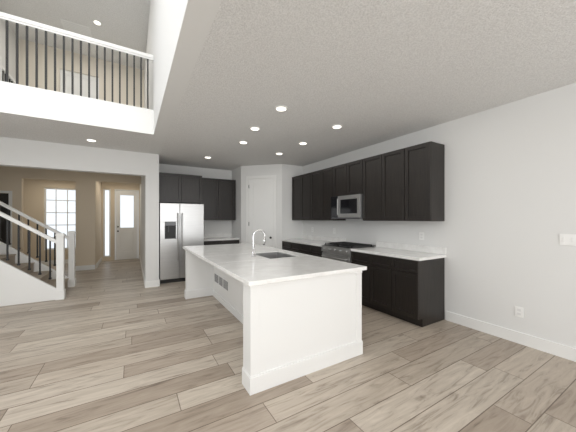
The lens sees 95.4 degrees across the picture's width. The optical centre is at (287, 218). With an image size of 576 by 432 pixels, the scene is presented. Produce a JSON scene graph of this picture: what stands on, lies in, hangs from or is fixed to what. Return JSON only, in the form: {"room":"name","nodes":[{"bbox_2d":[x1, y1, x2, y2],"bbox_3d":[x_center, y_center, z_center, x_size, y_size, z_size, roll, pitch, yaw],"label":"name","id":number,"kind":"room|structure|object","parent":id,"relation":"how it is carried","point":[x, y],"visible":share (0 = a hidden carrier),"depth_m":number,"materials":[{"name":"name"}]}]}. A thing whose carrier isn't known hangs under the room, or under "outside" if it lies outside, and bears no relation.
{"room":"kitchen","nodes":[
{"label":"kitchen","id":0,"kind":"room"},
{"bbox_2d":[0,20,15,80],"bbox_3d":[-5.511,-2.965,4.604,0.140,2.530,3.450,0,0,-31],"label":"wall","id":1,"kind":"structure","parent":0,"point":[12,54],"depth_m":5.75,"materials":[{"name":"white paint"}]},
{"bbox_2d":[0,166,140,268],"bbox_3d":[-5.941,0.030,7.182,3.340,2.780,0.120,0,0,-31],"label":"wall","id":2,"kind":"structure","parent":0,"point":[11,178],"depth_m":7.22,"materials":[{"name":"beige paint"}]},
{"bbox_2d":[0,190,11,246],"bbox_3d":[-7.108,0.360,6.405,0.520,2.120,0.016,0,0,-31],"label":"door","id":3,"kind":"structure","parent":2,"relation":"in","point":[5,197],"depth_m":6.47,"materials":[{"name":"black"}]},
{"bbox_2d":[75,265,94,270],"bbox_3d":[-5.631,1.355,7.288,0.440,0.130,0.014,0,0,-31],"label":"baseboard","id":4,"kind":"structure","parent":2,"relation":"attached to","point":[85,267],"depth_m":7.28,"materials":[{"name":"white wood"}]},
{"bbox_2d":[0,0,149,69],"bbox_3d":[-2.597,-4.305,1.654,3.730,0.150,11.800,0,0,-31],"label":"ceiling","id":5,"kind":"structure","parent":0,"point":[124,23],"depth_m":5.58,"materials":[{"name":"white paint"}]},
{"bbox_2d":[60,18,91,37],"bbox_3d":[-4.714,-4.221,5.864,0.500,0.014,0.500,0,0,-31],"label":"ceiling vent","id":6,"kind":"object","parent":5,"relation":"in","point":[70,26],"visible":0.77,"depth_m":5.80,"materials":[{"name":"white"}]},
{"bbox_2d":[93,19,101,25],"bbox_3d":[-4.100,-4.221,5.636,0.170,0.014,0.170,0,0,-31],"label":"recessed light","id":7,"kind":"object","parent":5,"relation":"in","point":[98,22],"visible":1,"depth_m":5.62,"materials":[{"name":"white plastic"}]},
{"bbox_2d":[0,82,153,152],"bbox_3d":[-5.175,-1.550,5.956,3.400,0.380,6.070,0,0,-31],"label":"slab","id":8,"kind":"object","parent":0,"point":[28,113],"visible":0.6,"depth_m":3.89,"materials":[{"name":"white paint"}]},
{"bbox_2d":[0,56,15,83],"bbox_3d":[-5.397,-2.226,5.253,0.090,1.048,2.050,0,0,-31],"label":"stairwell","id":9,"kind":"object","parent":8,"relation":"on","point":[3,74],"visible":0.08,"depth_m":4.61,"materials":[{"name":"white paint"}]},
{"bbox_2d":[0,12,152,110],"bbox_3d":[-3.664,-2.200,3.417,3.396,0.920,0.070,0,0,-31],"label":"loft railing","id":10,"kind":"object","parent":8,"relation":"on","point":[45,28],"visible":0.96,"depth_m":3.75,"materials":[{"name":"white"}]},
{"bbox_2d":[23,179,139,260],"bbox_3d":[-6.792,0.030,8.613,3.340,2.780,0.150,0,0,-31],"label":"wall","id":11,"kind":"structure","parent":0,"point":[33,198],"depth_m":8.07,"materials":[{"name":"beige paint"}]},
{"bbox_2d":[41,259,75,264],"bbox_3d":[-7.279,1.355,8.227,2.110,0.130,0.014,0,0,-31],"label":"baseboard","id":12,"kind":"structure","parent":11,"relation":"attached to","point":[66,260],"depth_m":8.16,"materials":[{"name":"white wood"}]},
{"bbox_2d":[44,187,75,249],"bbox_3d":[-7.208,-0.005,8.353,0.836,1.946,0.050,0,0,-31],"label":"room window","id":13,"kind":"structure","parent":11,"relation":"in","point":[59,209],"depth_m":8.33,"materials":[{"name":"white glass"}]},
{"bbox_2d":[103,189,110,256],"bbox_3d":[-6.186,0.135,8.962,0.216,2.326,0.050,0,0,-31],"label":"sidelight","id":14,"kind":"object","parent":11,"relation":"attached to","point":[106,222],"visible":0.92,"depth_m":8.95,"materials":[{"name":"white glass"}]},
{"bbox_2d":[114,189,138,259],"bbox_3d":[-5.673,0.196,9.235,0.736,2.448,0.165,0,0,-31],"label":"front door","id":15,"kind":"structure","parent":11,"relation":"in","point":[126,224],"depth_m":9.23,"materials":[{"name":"white wood"}]},
{"bbox_2d":[19,39,143,107],"bbox_3d":[-5.513,-2.965,6.698,3.580,2.530,0.150,0,0,-31],"label":"wall","id":16,"kind":"structure","parent":0,"point":[41,64],"depth_m":6.68,"materials":[{"name":"beige paint"}]},
{"bbox_2d":[60,69,98,98],"bbox_3d":[-5.367,-2.727,6.767,0.796,2.043,0.040,0,0,-31],"label":"door","id":17,"kind":"structure","parent":16,"relation":"in","point":[77,84],"depth_m":6.74,"materials":[{"name":"white wood"}]},
{"bbox_2d":[96,181,100,262],"bbox_3d":[-5.941,0.030,8.142,0.100,2.780,1.530,0,0,-31],"label":"wall","id":18,"kind":"structure","parent":0,"point":[98,220],"depth_m":8.10,"materials":[{"name":"beige paint"}]},
{"bbox_2d":[140,153,158,280],"bbox_3d":[-4.022,0.030,7.469,0.250,2.780,4.650,0,0,-31],"label":"wall","id":19,"kind":"structure","parent":0,"point":[149,220],"depth_m":5.48,"materials":[{"name":"white paint"}]},
{"bbox_2d":[0,137,145,175],"bbox_3d":[-4.416,-1.130,4.621,3.340,0.460,0.160,0,0,-31],"label":"header","id":20,"kind":"object","parent":19,"relation":"attached to","point":[22,153],"visible":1,"depth_m":4.78,"materials":[{"name":"white paint"}]},
{"bbox_2d":[139,255,145,287],"bbox_3d":[-4.132,1.355,7.395,0.014,0.130,4.664,0,0,-31],"label":"baseboard","id":21,"kind":"structure","parent":19,"relation":"attached to","point":[139,255],"depth_m":6.56,"materials":[{"name":"white wood"}]},
{"bbox_2d":[144,0,221,153],"bbox_3d":[-1.072,-2.795,2.562,0.180,2.870,11.500,0,0,-31],"label":"wall","id":22,"kind":"structure","parent":0,"point":[177,32],"depth_m":2.65,"materials":[{"name":"white paint"}]},
{"bbox_2d":[159,164,231,233],"bbox_3d":[-1.853,0.030,7.305,3.310,2.780,0.150,0,0,-31],"label":"wall","id":23,"kind":"structure","parent":0,"point":[217,226],"depth_m":7.06,"materials":[{"name":"white paint"}]},
{"bbox_2d":[159,172,201,203],"bbox_3d":[-2.656,-0.715,6.371,0.965,0.670,0.630,0,0,-31],"label":"upper cabinet","id":24,"kind":"object","parent":23,"relation":"attached to","point":[180,188],"visible":0.9,"depth_m":6.10,"materials":[{"name":"black wood"}]},
{"bbox_2d":[201,178,235,219],"bbox_3d":[-1.900,-0.510,6.984,0.936,1.080,0.350,0,0,-31],"label":"upper cabinet","id":25,"kind":"object","parent":23,"relation":"attached to","point":[219,199],"visible":0.81,"depth_m":6.85,"materials":[{"name":"black wood"}]},
{"bbox_2d":[232,166,240,242],"bbox_3d":[-1.344,0.030,7.085,0.120,2.780,0.750,0,0,-31],"label":"wall","id":26,"kind":"structure","parent":0,"point":[236,223],"depth_m":6.97,"materials":[{"name":"white paint"}]},
{"bbox_2d":[241,164,281,248],"bbox_3d":[-0.660,0.030,6.651,1.085,2.780,0.110,0,0,14],"label":"wall","id":27,"kind":"structure","parent":0,"point":[262,170],"depth_m":6.56,"materials":[{"name":"white paint"}]},
{"bbox_2d":[246,175,275,247],"bbox_3d":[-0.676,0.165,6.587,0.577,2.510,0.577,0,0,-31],"label":"pantry door","id":28,"kind":"structure","parent":27,"relation":"in","point":[261,204],"depth_m":6.59,"materials":[{"name":"white wood"}]},
{"bbox_2d":[0,258,575,431],"bbox_3d":[-1.694,1.470,3.530,7.200,0.100,14.100,0,0,-31],"label":"floor","id":29,"kind":"structure","parent":0,"point":[112,346],"depth_m":2.36,"materials":[{"name":"brown wood"}]},
{"bbox_2d":[0,201,75,305],"bbox_3d":[-5.134,0.295,4.590,2.070,2.250,1.134,0,0,-31],"label":"staircase","id":30,"kind":"structure","parent":29,"relation":"on","point":[24,278],"depth_m":4.58,"materials":[{"name":"white"}]},
{"bbox_2d":[159,203,203,283],"bbox_3d":[-2.573,0.532,6.256,0.940,1.775,0.856,0,0,-31],"label":"fridge","id":31,"kind":"object","parent":29,"relation":"on","point":[181,225],"visible":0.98,"depth_m":5.88,"materials":[{"name":"grey metal"}]},
{"bbox_2d":[204,240,238,244],"bbox_3d":[-1.831,0.981,6.868,0.936,0.878,0.620,0,0,-31],"label":"base cabinet","id":32,"kind":"object","parent":29,"relation":"on","point":[221,242],"visible":0.19,"depth_m":6.62,"materials":[{"name":"black wood"}]},
{"bbox_2d":[204,233,238,240],"bbox_3d":[-1.829,0.470,6.864,0.936,0.140,0.630,0,0,-31],"label":"countertop","id":33,"kind":"structure","parent":32,"relation":"on","point":[217,237],"depth_m":7.03,"materials":[{"name":"white stone"}]},
{"bbox_2d":[184,250,362,395],"bbox_3d":[-0.545,0.978,3.749,1.272,0.885,3.072,0,0,-31],"label":"kitchen island","id":34,"kind":"object","parent":29,"relation":"on","point":[294,329],"visible":0.69,"depth_m":2.42,"materials":[{"name":"white"}]},
{"bbox_2d":[183,243,366,285],"bbox_3d":[-0.542,0.514,3.745,1.320,0.038,3.130,0,0,-31],"label":"island countertop","id":35,"kind":"structure","parent":34,"relation":"on","point":[239,262],"depth_m":2.85,"materials":[{"name":"white stone"}]},
{"bbox_2d":[251,229,265,255],"bbox_3d":[-0.384,0.316,3.513,0.214,0.354,0.110,0,0,-31],"label":"island faucet","id":36,"kind":"object","parent":35,"relation":"on","point":[253,248],"visible":1,"depth_m":3.49,"materials":[{"name":"silver metal"}]},
{"bbox_2d":[255,252,295,258],"bbox_3d":[-0.192,0.606,3.645,0.432,0.198,0.612,0,0,-31],"label":"island sink","id":37,"kind":"object","parent":35,"relation":"in","point":[271,255],"visible":0.04,"depth_m":3.92,"materials":[{"name":"silver metal"}]},
{"bbox_2d":[282,241,289,250],"bbox_3d":[0.235,0.981,6.424,0.620,0.878,0.457,0,0,-31],"label":"base cabinet","id":38,"kind":"object","parent":29,"relation":"on","point":[285,245],"depth_m":6.31,"materials":[{"name":"black wood"}]},
{"bbox_2d":[290,242,297,251],"bbox_3d":[0.422,0.981,6.110,0.620,0.878,0.518,0,0,-31],"label":"base cabinet","id":39,"kind":"object","parent":29,"relation":"on","point":[293,246],"depth_m":5.99,"materials":[{"name":"black wood"}]},
{"bbox_2d":[298,243,305,253],"bbox_3d":[0.624,0.981,5.770,0.620,0.878,0.518,0,0,-31],"label":"base cabinet","id":40,"kind":"object","parent":29,"relation":"on","point":[305,249],"depth_m":5.71,"materials":[{"name":"black wood"}]},
{"bbox_2d":[306,245,322,256],"bbox_3d":[0.811,0.981,5.456,0.620,0.878,0.457,0,0,-31],"label":"base cabinet","id":41,"kind":"object","parent":29,"relation":"on","point":[310,249],"depth_m":5.33,"materials":[{"name":"black wood"}]},
{"bbox_2d":[282,234,445,260],"bbox_3d":[1.035,0.470,5.070,0.630,0.140,3.603,0,0,-31],"label":"countertop","id":42,"kind":"structure","parent":41,"relation":"on","point":[410,251],"depth_m":4.16,"materials":[{"name":"white stone"}]},
{"bbox_2d":[321,242,375,262],"bbox_3d":[1.096,0.940,4.900,0.691,0.960,0.780,0,0,-31],"label":"range","id":43,"kind":"object","parent":29,"relation":"on","point":[339,251],"visible":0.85,"depth_m":4.73,"materials":[{"name":"silver metal"}]},
{"bbox_2d":[351,251,444,326],"bbox_3d":[1.640,0.981,4.064,0.620,0.878,1.206,0,0,-31],"label":"base cabinet","id":44,"kind":"object","parent":29,"relation":"on","point":[411,291],"visible":0.9,"depth_m":3.64,"materials":[{"name":"black wood"}]},
{"bbox_2d":[282,164,302,238],"bbox_3d":[0.088,0.030,6.675,0.620,2.780,0.120,0,0,-31],"label":"wall","id":45,"kind":"structure","parent":0,"point":[292,229],"depth_m":6.58,"materials":[{"name":"white paint"}]},
{"bbox_2d":[158,0,575,170],"bbox_3d":[0.777,-1.530,2.878,3.320,0.340,10.150,0,0,-31],"label":"ceiling","id":46,"kind":"structure","parent":0,"point":[365,73],"depth_m":2.42,"materials":[{"name":"white paint"}]},
{"bbox_2d":[249,126,260,130],"bbox_3d":[-0.494,-1.351,3.919,0.170,0.014,0.170,0,0,-31],"label":"recessed light","id":47,"kind":"object","parent":46,"relation":"in","point":[254,128],"visible":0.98,"depth_m":3.89,"materials":[{"name":"white plastic"}]},
{"bbox_2d":[274,105,287,111],"bbox_3d":[-0.084,-1.351,3.209,0.170,0.014,0.170,0,0,-31],"label":"recessed light","id":48,"kind":"object","parent":46,"relation":"in","point":[281,108],"visible":0.98,"depth_m":3.19,"materials":[{"name":"white plastic"}]},
{"bbox_2d":[331,124,342,128],"bbox_3d":[0.718,-1.351,3.837,0.170,0.014,0.170,0,0,-31],"label":"recessed light","id":49,"kind":"object","parent":46,"relation":"in","point":[337,126],"visible":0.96,"depth_m":3.81,"materials":[{"name":"white plastic"}]},
{"bbox_2d":[303,83,575,347],"bbox_3d":[2.268,-0.140,3.765,0.150,3.120,10.450,0,0,-31],"label":"wall","id":50,"kind":"structure","parent":0,"point":[510,193],"depth_m":3.10,"materials":[{"name":"white paint"}]},
{"bbox_2d":[292,175,299,219],"bbox_3d":[0.365,-0.510,6.468,0.350,1.080,0.459,0,0,-31],"label":"upper cabinet","id":51,"kind":"object","parent":50,"relation":"attached to","point":[295,180],"depth_m":6.42,"materials":[{"name":"black wood"}]},
{"bbox_2d":[300,173,307,219],"bbox_3d":[0.554,-0.510,6.150,0.350,1.080,0.524,0,0,-31],"label":"upper cabinet","id":52,"kind":"object","parent":50,"relation":"attached to","point":[303,178],"depth_m":6.12,"materials":[{"name":"black wood"}]},
{"bbox_2d":[308,170,319,219],"bbox_3d":[0.753,-0.510,5.817,0.350,1.080,0.504,0,0,-31],"label":"upper cabinet","id":53,"kind":"object","parent":50,"relation":"attached to","point":[314,177],"depth_m":5.78,"materials":[{"name":"black wood"}]},
{"bbox_2d":[320,167,345,219],"bbox_3d":[0.948,-0.510,5.489,0.350,1.080,0.504,0,0,-31],"label":"upper cabinet","id":54,"kind":"object","parent":50,"relation":"attached to","point":[325,174],"depth_m":5.43,"materials":[{"name":"black wood"}]},
{"bbox_2d":[332,165,343,196],"bbox_3d":[1.161,-0.745,5.131,0.350,0.610,0.451,0,0,-31],"label":"upper cabinet","id":55,"kind":"object","parent":50,"relation":"attached to","point":[337,171],"depth_m":5.11,"materials":[{"name":"black wood"}]},
{"bbox_2d":[344,160,359,195],"bbox_3d":[1.330,-0.745,4.848,0.350,0.610,0.451,0,0,-31],"label":"upper cabinet","id":56,"kind":"object","parent":50,"relation":"attached to","point":[351,169],"depth_m":4.79,"materials":[{"name":"black wood"}]},
{"bbox_2d":[331,194,362,218],"bbox_3d":[1.203,-0.217,4.964,0.449,0.435,0.772,0,0,-31],"label":"microwave","id":57,"kind":"object","parent":56,"relation":"attached to","point":[347,207],"visible":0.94,"depth_m":4.80,"materials":[{"name":"silver metal"}]},
{"bbox_2d":[360,156,375,220],"bbox_3d":[1.550,-0.510,4.478,0.350,1.080,0.532,0,0,-31],"label":"upper cabinet","id":58,"kind":"object","parent":50,"relation":"attached to","point":[367,165],"depth_m":4.46,"materials":[{"name":"black wood"}]},
{"bbox_2d":[376,149,399,220],"bbox_3d":[1.760,-0.510,4.126,0.350,1.080,0.532,0,0,-31],"label":"upper cabinet","id":59,"kind":"object","parent":50,"relation":"attached to","point":[387,164],"depth_m":4.11,"materials":[{"name":"black wood"}]},
{"bbox_2d":[419,232,423,239],"bbox_3d":[2.037,0.260,3.994,0.008,0.115,0.075,0,0,-31],"label":"outlet","id":60,"kind":"object","parent":50,"relation":"attached to","point":[421,235],"visible":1,"depth_m":3.99,"materials":[{"name":"white plastic"}]},
{"bbox_2d":[400,141,444,220],"bbox_3d":[1.948,-0.510,3.810,0.350,1.080,0.455,0,0,-31],"label":"upper cabinet","id":61,"kind":"object","parent":50,"relation":"attached to","point":[406,184],"depth_m":3.66,"materials":[{"name":"black wood"}]},
{"bbox_2d":[446,311,575,361],"bbox_3d":[3.507,1.355,1.524,0.014,0.130,5.030,0,0,-31],"label":"baseboard","id":62,"kind":"structure","parent":50,"relation":"attached to","point":[554,348],"depth_m":3.00,"materials":[{"name":"white wood"}]},
{"bbox_2d":[515,306,522,317],"bbox_3d":[2.636,1.060,2.989,0.008,0.115,0.075,0,0,-31],"label":"electrical outlet","id":63,"kind":"object","parent":50,"relation":"attached to","point":[518,311],"visible":1,"depth_m":2.99,"materials":[{"name":"white plastic"}]},
{"bbox_2d":[560,234,575,245],"bbox_3d":[2.834,0.210,2.654,0.010,0.115,0.120,0,0,-31],"label":"switch plate","id":64,"kind":"object","parent":50,"relation":"attached to","point":[568,239],"visible":1,"depth_m":2.65,"materials":[{"name":"white plastic"}]}
]}

